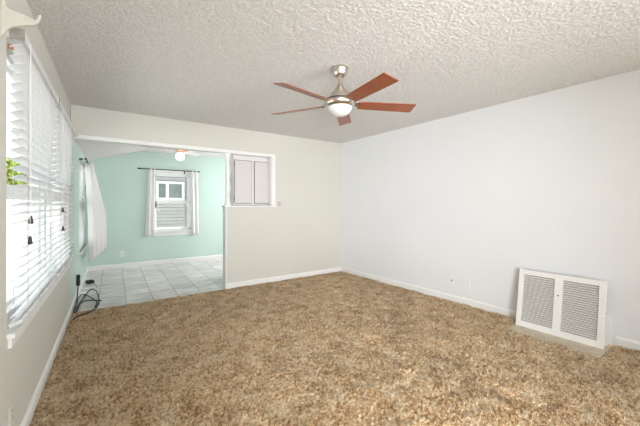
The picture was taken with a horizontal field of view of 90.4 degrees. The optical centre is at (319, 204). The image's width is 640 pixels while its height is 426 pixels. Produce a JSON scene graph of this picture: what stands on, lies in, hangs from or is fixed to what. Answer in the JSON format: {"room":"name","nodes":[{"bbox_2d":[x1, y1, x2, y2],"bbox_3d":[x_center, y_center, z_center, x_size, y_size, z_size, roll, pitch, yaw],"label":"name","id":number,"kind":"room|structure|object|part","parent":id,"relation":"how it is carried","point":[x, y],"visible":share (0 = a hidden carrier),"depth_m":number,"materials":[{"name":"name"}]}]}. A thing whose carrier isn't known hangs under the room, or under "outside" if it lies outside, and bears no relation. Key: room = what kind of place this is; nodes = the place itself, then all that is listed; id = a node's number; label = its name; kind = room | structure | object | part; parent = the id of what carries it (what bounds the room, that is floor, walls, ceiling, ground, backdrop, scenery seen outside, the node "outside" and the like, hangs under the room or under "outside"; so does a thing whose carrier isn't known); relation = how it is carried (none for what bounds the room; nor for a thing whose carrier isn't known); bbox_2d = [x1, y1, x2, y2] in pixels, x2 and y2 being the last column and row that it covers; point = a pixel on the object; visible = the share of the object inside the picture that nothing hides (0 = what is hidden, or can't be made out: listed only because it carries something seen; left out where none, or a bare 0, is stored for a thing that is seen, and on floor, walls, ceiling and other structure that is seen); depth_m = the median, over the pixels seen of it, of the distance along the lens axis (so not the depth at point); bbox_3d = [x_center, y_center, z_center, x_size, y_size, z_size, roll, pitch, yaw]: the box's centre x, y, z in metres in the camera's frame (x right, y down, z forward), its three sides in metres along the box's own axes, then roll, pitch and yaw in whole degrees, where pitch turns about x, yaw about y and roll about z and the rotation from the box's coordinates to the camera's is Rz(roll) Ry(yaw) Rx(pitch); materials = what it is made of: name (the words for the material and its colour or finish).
{"room":"empty living room","nodes":[
{"label":"empty living room","id":0,"kind":"room"},
{"bbox_2d":[6,83,12,95],"bbox_3d":[1.154,-1.253,1.139,4.800,0.150,9.200,0,0,-35],"label":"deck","id":1,"kind":"object","parent":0,"point":[9,89],"depth_m":3.36,"materials":[{"name":"white"}]},
{"bbox_2d":[0,0,86,425],"bbox_3d":[-1.333,0.022,1.140,0.150,2.720,12.000,0,0,-33],"label":"wall","id":2,"kind":"structure","parent":0,"point":[22,366],"depth_m":1.98,"materials":[{"name":"beige paint"}]},
{"bbox_2d":[8,400,13,425],"bbox_3d":[-1.506,1.027,1.553,0.010,0.116,0.072,0,0,-33],"label":"wall outlet","id":3,"kind":"object","parent":2,"relation":"attached to","point":[11,407],"visible":1,"depth_m":1.54,"materials":[{"name":"beige plastic"}]},
{"bbox_2d":[0,0,41,38],"bbox_3d":[-1.367,-0.871,1.457,0.139,0.253,0.021,0,0,-33],"label":"curtain bracket","id":4,"kind":"object","parent":2,"relation":"attached to","point":[9,19],"visible":1,"depth_m":1.43,"materials":[{"name":"beige paint"}]},
{"bbox_2d":[6,50,72,348],"bbox_3d":[-2.209,-0.056,2.535,0.160,1.485,2.545,0,0,-33],"label":"window","id":5,"kind":"structure","parent":2,"relation":"in","point":[14,334],"depth_m":2.48,"materials":[{"name":"white plastic"}]},
{"bbox_3d":[-1.901,-0.098,1.996,0.036,1.310,1.215,0,0,-33],"label":"sash","id":6,"kind":"part","parent":5,"relation":"part of","materials":[{"name":"white plastic"}]},
{"bbox_2d":[8,28,58,327],"bbox_3d":[-1.796,-0.134,2.043,0.086,1.457,1.188,0,0,-33],"label":"window blind","id":7,"kind":"object","parent":5,"relation":"attached to","point":[35,96],"visible":0.98,"depth_m":1.79,"materials":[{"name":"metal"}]},
{"bbox_3d":[-1.800,-0.115,2.037,0.059,1.386,0.954,0,0,-33],"label":"ladder cord","id":8,"kind":"part","parent":7,"relation":"part of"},
{"bbox_3d":[-1.498,-0.332,1.644,0.003,0.992,0.003,0,0,-33],"label":"pull cord","id":9,"kind":"part","parent":7,"relation":"part of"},
{"bbox_3d":[-1.801,0.578,2.039,0.052,0.034,1.174,0,0,-33],"label":"rail","id":10,"kind":"part","parent":7,"relation":"part of","materials":[{"name":"white plastic"}]},
{"bbox_3d":[-2.173,0.625,2.561,0.070,0.025,2.542,0,0,-33],"label":"sill","id":11,"kind":"part","parent":5,"relation":"part of","materials":[{"name":"white paint"}]},
{"bbox_3d":[-2.578,-0.098,3.038,0.036,1.310,1.090,0,0,-33],"label":"sash","id":12,"kind":"part","parent":5,"relation":"part of","materials":[{"name":"white plastic"}]},
{"bbox_2d":[51,99,75,275],"bbox_3d":[-2.478,-0.134,3.094,0.086,1.457,1.261,0,0,-33],"label":"window blind","id":13,"kind":"object","parent":5,"relation":"attached to","point":[65,130],"visible":0.94,"depth_m":2.94,"materials":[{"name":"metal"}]},
{"bbox_3d":[-2.491,-0.115,3.101,0.059,1.386,1.032,0,0,-33],"label":"ladder cord","id":14,"kind":"part","parent":13,"relation":"part of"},
{"bbox_3d":[-2.484,0.578,3.091,0.052,0.034,1.247,0,0,-33],"label":"rail","id":15,"kind":"part","parent":13,"relation":"part of","materials":[{"name":"white plastic"}]},
{"bbox_2d":[20,267,87,425],"bbox_3d":[-1.250,1.231,1.164,0.016,0.098,11.750,0,0,-33],"label":"baseboard","id":16,"kind":"structure","parent":2,"relation":"attached to","point":[27,419],"depth_m":2.36,"materials":[{"name":"white paint"}]},
{"bbox_2d":[79,179,87,254],"bbox_3d":[-3.911,0.047,5.160,0.165,1.370,1.250,0,0,-33],"label":"window","id":17,"kind":"structure","parent":2,"relation":"in","point":[80,202],"depth_m":5.57,"materials":[{"name":"white plastic"}]},
{"bbox_3d":[-3.946,0.032,5.137,0.036,1.250,1.060,0,0,-33],"label":"sash","id":18,"kind":"part","parent":17,"relation":"part of","materials":[{"name":"white plastic"}]},
{"bbox_2d":[79,161,84,250],"bbox_3d":[-3.884,0.020,5.177,0.072,1.334,1.116,0,0,-33],"label":"window blind","id":19,"kind":"object","parent":17,"relation":"attached to","point":[81,166],"visible":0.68,"depth_m":5.13,"materials":[{"name":"metal"}]},
{"bbox_3d":[-3.877,0.717,5.181,0.085,0.030,1.250,0,0,-33],"label":"sill","id":20,"kind":"part","parent":17,"relation":"part of","materials":[{"name":"white paint"}]},
{"bbox_3d":[-3.836,-0.673,5.220,0.096,0.032,1.430,0,0,-33],"label":"curtain rod","id":21,"kind":"object","parent":2,"relation":"attached to","visible":0},
{"bbox_2d":[84,161,106,260],"bbox_3d":[-3.922,0.104,5.449,0.288,1.595,0.963,0,0,-23],"label":"curtain","id":22,"kind":"object","parent":21,"relation":"hanging from","point":[97,221],"visible":1,"depth_m":5.19,"materials":[{"name":"white fabric"}]},
{"bbox_3d":[-3.243,0.990,4.228,0.010,0.116,0.072,0,0,-33],"label":"wall outlet","id":23,"kind":"object","parent":2,"relation":"attached to","visible":0},
{"bbox_2d":[73,274,99,319],"bbox_3d":[-3.000,1.098,4.102,0.262,0.332,1.374,0,0,-33],"label":"power adapter","id":24,"kind":"object","parent":23,"relation":"attached to","point":[77,276],"visible":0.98,"depth_m":4.18,"materials":[{"name":"black plastic"}]},
{"bbox_2d":[74,140,224,159],"bbox_3d":[-2.124,-1.016,6.183,4.300,0.445,2.820,0,0,-35],"label":"ceiling","id":25,"kind":"structure","parent":0,"point":[91,150],"depth_m":5.67,"materials":[{"name":"white paint"}]},
{"bbox_2d":[147,147,209,173],"bbox_3d":[-2.562,-0.846,5.764,1.150,0.560,1.163,0,0,-35],"label":"ceiling fan","id":26,"kind":"object","parent":25,"relation":"hanging from","point":[180,156],"visible":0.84,"depth_m":5.83,"materials":[{"name":"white metal"}]},
{"bbox_3d":[-2.551,-0.882,5.793,0.146,0.147,0.146,0,0,-35],"label":"globe","id":27,"kind":"part","parent":26,"relation":"part of","materials":[{"name":"white glass"}]},
{"bbox_3d":[-2.475,-0.984,6.161,0.132,0.006,0.450,-11,-2,11],"label":"blade","id":28,"kind":"part","parent":26,"relation":"part of","materials":[{"name":"white"}]},
{"bbox_2d":[87,151,224,266],"bbox_3d":[-2.937,0.022,7.249,4.110,2.720,0.140,0,0,-35],"label":"wall","id":29,"kind":"structure","parent":0,"point":[123,187],"depth_m":6.63,"materials":[{"name":"green paint"}]},
{"bbox_2d":[88,254,222,270],"bbox_3d":[-2.831,1.231,7.229,3.960,0.098,0.014,0,0,-35],"label":"baseboard","id":30,"kind":"structure","parent":29,"relation":"attached to","point":[123,265],"depth_m":6.71,"materials":[{"name":"white paint"}]},
{"bbox_2d":[137,168,199,171],"bbox_3d":[-3.250,-0.750,6.886,1.240,0.027,0.089,0,0,-35],"label":"curtain rod","id":31,"kind":"object","parent":29,"relation":"attached to","point":[137,168],"visible":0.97,"depth_m":6.83,"materials":[{"name":"black metal"}]},
{"bbox_2d":[145,168,154,236],"bbox_3d":[-3.545,-0.045,6.637,0.182,1.441,0.036,0,0,-35],"label":"curtain","id":32,"kind":"object","parent":31,"relation":"hanging from","point":[150,211],"visible":1,"depth_m":6.65,"materials":[{"name":"white fabric"}]},
{"bbox_2d":[191,171,198,234],"bbox_3d":[-2.807,-0.045,7.161,0.172,1.441,0.033,0,0,-35],"label":"curtain","id":33,"kind":"object","parent":31,"relation":"hanging from","point":[194,175],"visible":1,"depth_m":7.16,"materials":[{"name":"white fabric"}]},
{"bbox_2d":[155,170,191,235],"bbox_3d":[-3.225,-0.051,6.998,0.960,1.425,0.155,0,0,-35],"label":"window","id":34,"kind":"structure","parent":29,"relation":"in","point":[178,230],"depth_m":7.00,"materials":[{"name":"white plastic"}]},
{"bbox_2d":[155,174,190,207],"bbox_3d":[-3.215,-0.294,6.976,0.719,0.733,0.038,0,0,-35],"label":"window blind","id":35,"kind":"object","parent":34,"relation":"attached to","point":[155,174],"visible":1,"depth_m":6.93,"materials":[{"name":"white plastic"}]},
{"bbox_3d":[-3.202,-0.101,6.966,0.920,1.325,0.014,0,0,-35],"label":"casing","id":36,"kind":"part","parent":34,"relation":"part of","materials":[{"name":"white paint"}]},
{"bbox_3d":[-3.202,0.577,6.965,0.960,0.030,0.075,0,0,-35],"label":"sill","id":37,"kind":"part","parent":34,"relation":"part of","materials":[{"name":"white paint"}]},
{"bbox_2d":[71,105,340,282],"bbox_3d":[-1.297,0.052,4.967,4.080,2.660,0.120,0,0,-35],"label":"wall","id":38,"kind":"structure","parent":0,"point":[303,234],"depth_m":5.29,"materials":[{"name":"beige paint"}]},
{"bbox_2d":[73,134,274,157],"bbox_3d":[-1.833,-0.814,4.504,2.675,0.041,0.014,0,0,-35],"label":"trim","id":39,"kind":"structure","parent":38,"relation":"attached to","point":[78,136],"depth_m":4.33,"materials":[{"name":"white paint"}]},
{"bbox_2d":[223,207,226,288],"bbox_3d":[-1.454,0.657,4.855,0.018,1.246,0.132,0,0,-35],"label":"trim","id":40,"kind":"structure","parent":38,"relation":"attached to","point":[224,208],"depth_m":4.80,"materials":[{"name":"white paint"}]},
{"bbox_2d":[221,205,275,206],"bbox_3d":[-1.122,0.022,5.085,0.862,0.024,0.170,0,0,-35],"label":"trim","id":41,"kind":"structure","parent":38,"relation":"attached to","point":[263,205],"depth_m":5.01,"materials":[{"name":"white paint"}]},
{"bbox_2d":[224,153,230,205],"bbox_3d":[-1.415,-0.389,4.877,0.098,0.798,0.098,0,0,-35],"label":"turned post","id":42,"kind":"object","parent":41,"relation":"on","point":[227,155],"visible":1,"depth_m":4.85,"materials":[{"name":"white paint"}]},
{"bbox_2d":[230,155,267,204],"bbox_3d":[-1.152,-0.563,5.354,0.745,1.126,0.365,0,0,-35],"label":"upper cabinet","id":43,"kind":"object","parent":38,"relation":"attached to","point":[249,174],"visible":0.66,"depth_m":5.16,"materials":[{"name":"white paint"}]},
{"bbox_3d":[-1.232,-0.369,5.104,0.287,0.678,0.012,0,0,-35],"label":"door","id":44,"kind":"part","parent":43,"relation":"part of","materials":[{"name":"white wood"}]},
{"bbox_3d":[-0.954,-0.369,5.301,0.288,0.678,0.012,0,0,-35],"label":"door","id":45,"kind":"part","parent":43,"relation":"part of","materials":[{"name":"white wood"}]},
{"bbox_2d":[268,157,271,205],"bbox_3d":[-0.831,-0.393,5.298,0.015,0.810,0.120,0,0,-35],"label":"trim","id":46,"kind":"structure","parent":38,"relation":"attached to","point":[270,158],"depth_m":5.27,"materials":[{"name":"white paint"}]},
{"bbox_2d":[272,157,274,205],"bbox_3d":[-0.766,-0.391,5.262,0.056,0.805,0.014,0,0,-35],"label":"trim","id":47,"kind":"structure","parent":38,"relation":"attached to","point":[273,158],"depth_m":5.25,"materials":[{"name":"white paint"}]},
{"bbox_2d":[227,267,340,288],"bbox_3d":[-0.507,1.235,5.446,2.212,0.090,0.014,0,0,-35],"label":"baseboard","id":48,"kind":"structure","parent":38,"relation":"attached to","point":[304,274],"depth_m":5.32,"materials":[{"name":"white paint"}]},
{"bbox_2d":[225,159,262,205],"bbox_3d":[-0.877,0.022,6.223,1.940,2.720,0.100,0,0,-35],"label":"wall","id":49,"kind":"structure","parent":0,"point":[225,159],"depth_m":5.73,"materials":[{"name":"white paint"}]},
{"bbox_2d":[26,0,639,142],"bbox_3d":[-0.061,-1.178,2.987,4.362,0.004,4.542,0,0,-35],"label":"ceiling","id":50,"kind":"structure","parent":0,"point":[211,62],"depth_m":2.51,"materials":[{"name":"white paint"}]},
{"bbox_2d":[272,64,415,125],"bbox_3d":[0.171,-0.968,2.693,1.295,0.417,1.287,0,0,-35],"label":"ceiling fan","id":51,"kind":"object","parent":50,"relation":"hanging from","point":[340,103],"visible":1,"depth_m":2.66,"materials":[{"name":"brown wood"}]},
{"bbox_3d":[-0.201,-0.861,2.912,0.503,0.007,0.132,0,14,26],"label":"blade","id":52,"kind":"part","parent":51,"relation":"part of","materials":[{"name":"brown wood"}]},
{"bbox_3d":[-0.119,-0.861,2.429,0.503,0.007,0.132,0,14,-46],"label":"blade","id":53,"kind":"part","parent":51,"relation":"part of","materials":[{"name":"brown wood"}]},
{"bbox_3d":[0.172,-0.798,2.727,0.208,0.078,0.208,0,0,-35],"label":"lamp shade","id":54,"kind":"part","parent":51,"relation":"part of","materials":[{"name":"white glass"}]},
{"bbox_3d":[0.233,-0.861,3.139,0.132,0.007,0.503,-14,-2,8],"label":"blade","id":55,"kind":"part","parent":51,"relation":"part of","materials":[{"name":"brown wood"}]},
{"bbox_3d":[0.365,-0.861,2.358,0.132,0.007,0.503,16,-7,-27],"label":"blade","id":56,"kind":"part","parent":51,"relation":"part of","materials":[{"name":"brown wood"}]},
{"bbox_3d":[0.583,-0.861,2.796,0.503,0.007,0.132,0,-14,-10],"label":"blade","id":57,"kind":"part","parent":51,"relation":"part of","materials":[{"name":"brown wood"}]},
{"bbox_2d":[31,258,639,425],"bbox_3d":[0.337,1.324,2.288,4.800,0.116,12.020,0,0,-35],"label":"floor","id":58,"kind":"structure","parent":0,"point":[117,286],"depth_m":4.39,"materials":[{"name":"carpet"}]},
{"bbox_2d":[74,294,97,308],"bbox_3d":[-3.041,1.243,4.146,0.230,0.038,0.694,0,0,-35],"label":"cable","id":59,"kind":"object","parent":58,"relation":"on","point":[81,294],"visible":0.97,"depth_m":4.20,"materials":[{"name":"plastic"}]},
{"bbox_2d":[85,279,97,286],"bbox_3d":[-3.574,1.244,5.034,0.511,0.045,0.090,0,0,37],"label":"plug","id":60,"kind":"object","parent":58,"relation":"on","point":[90,281],"visible":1,"depth_m":5.12,"materials":[{"name":"black plastic"}]},
{"bbox_2d":[29,271,639,425],"bbox_3d":[-0.032,1.264,3.057,4.277,0.035,4.514,0,0,-35],"label":"carpet","id":61,"kind":"structure","parent":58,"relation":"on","point":[366,291],"depth_m":2.51,"materials":[{"name":"brown carpet"}]},
{"bbox_2d":[506,324,610,358],"bbox_3d":[2.233,1.274,3.033,0.365,0.012,0.747,0,0,-35],"label":"floor strip","id":62,"kind":"object","parent":58,"relation":"on","point":[585,348],"visible":0.68,"depth_m":2.95,"materials":[{"name":"beige wood"}]},
{"bbox_2d":[516,269,607,348],"bbox_3d":[2.328,0.980,3.114,0.121,0.582,0.715,0,0,-35],"label":"grille","id":63,"kind":"object","parent":62,"relation":"on","point":[567,307],"visible":1,"depth_m":3.07,"materials":[{"name":"white metal"}]},
{"bbox_3d":[2.227,0.974,3.255,0.018,0.458,0.279,12,-7,-35],"label":"louver panel","id":64,"kind":"part","parent":63,"relation":"part of","materials":[{"name":"white metal"}]},
{"bbox_3d":[2.426,0.974,2.974,0.018,0.458,0.274,12,-7,-35],"label":"louver panel","id":65,"kind":"part","parent":63,"relation":"part of","materials":[{"name":"white metal"}]},
{"bbox_2d":[604,313,608,345],"bbox_3d":[2.400,1.140,3.163,0.141,0.280,0.684,0,0,-35],"label":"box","id":66,"kind":"object","parent":58,"relation":"on","point":[607,314],"visible":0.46,"depth_m":2.90,"materials":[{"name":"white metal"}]},
{"bbox_2d":[341,69,639,344],"bbox_3d":[2.236,0.022,3.638,0.140,2.720,12.020,0,0,-35],"label":"wall","id":67,"kind":"structure","parent":0,"point":[547,182],"depth_m":3.66,"materials":[{"name":"white paint"}]},
{"bbox_2d":[449,275,453,284],"bbox_3d":[1.740,0.997,4.202,0.014,0.116,0.072,0,0,-35],"label":"cable jack","id":68,"kind":"object","parent":67,"relation":"attached to","point":[451,278],"visible":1,"depth_m":4.21,"materials":[{"name":"white plastic"}]},
{"bbox_2d":[465,279,469,288],"bbox_3d":[1.867,1.000,4.029,0.009,0.116,0.072,0,0,-35],"label":"wall outlet","id":69,"kind":"object","parent":67,"relation":"attached to","point":[467,281],"visible":1,"depth_m":4.02,"materials":[{"name":"white plastic"}]},
{"bbox_2d":[341,267,639,351],"bbox_3d":[2.984,1.235,2.452,0.014,0.090,8.940,0,0,-35],"label":"baseboard","id":70,"kind":"structure","parent":67,"relation":"attached to","point":[631,344],"depth_m":4.13,"materials":[{"name":"white paint"}]},
{"label":"outside","id":71,"kind":"structure","parent":0,"visible":0},
{"bbox_2d":[9,235,22,292],"bbox_3d":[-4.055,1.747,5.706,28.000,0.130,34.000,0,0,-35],"label":"ground","id":72,"kind":"structure","parent":71,"point":[21,236],"depth_m":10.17,"materials":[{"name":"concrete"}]},
{"bbox_2d":[6,157,26,184],"bbox_3d":[-9.469,0.114,9.450,1.572,3.145,1.574,0,0,-35],"label":"tree","id":73,"kind":"object","parent":72,"relation":"on","point":[9,173],"visible":0.31,"depth_m":9.32,"materials":[{"name":"green plant"}]},
{"bbox_2d":[6,203,50,294],"bbox_3d":[-6.593,0.822,5.043,4.205,1.720,0.060,0,0,-35],"label":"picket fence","id":74,"kind":"object","parent":72,"relation":"on","point":[17,218],"visible":0.16,"depth_m":5.78,"materials":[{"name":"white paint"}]},
{"bbox_3d":[-6.597,0.787,5.053,4.200,1.090,0.040,0,0,-35],"label":"rail","id":75,"kind":"part","parent":74,"relation":"part of","materials":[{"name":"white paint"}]},
{"bbox_2d":[12,128,188,256],"bbox_3d":[-4.188,-0.028,9.691,7.400,3.420,0.950,0,0,-35],"label":"neighbor house","id":76,"kind":"structure","parent":72,"relation":"on","point":[167,187],"depth_m":9.46,"materials":[{"name":"white"}]},
{"bbox_3d":[-4.473,-0.418,9.414,0.735,0.440,0.010,0,0,-35],"label":"pane","id":77,"kind":"part","parent":76,"relation":"part of","materials":[{"name":"grey glass"}]}
]}

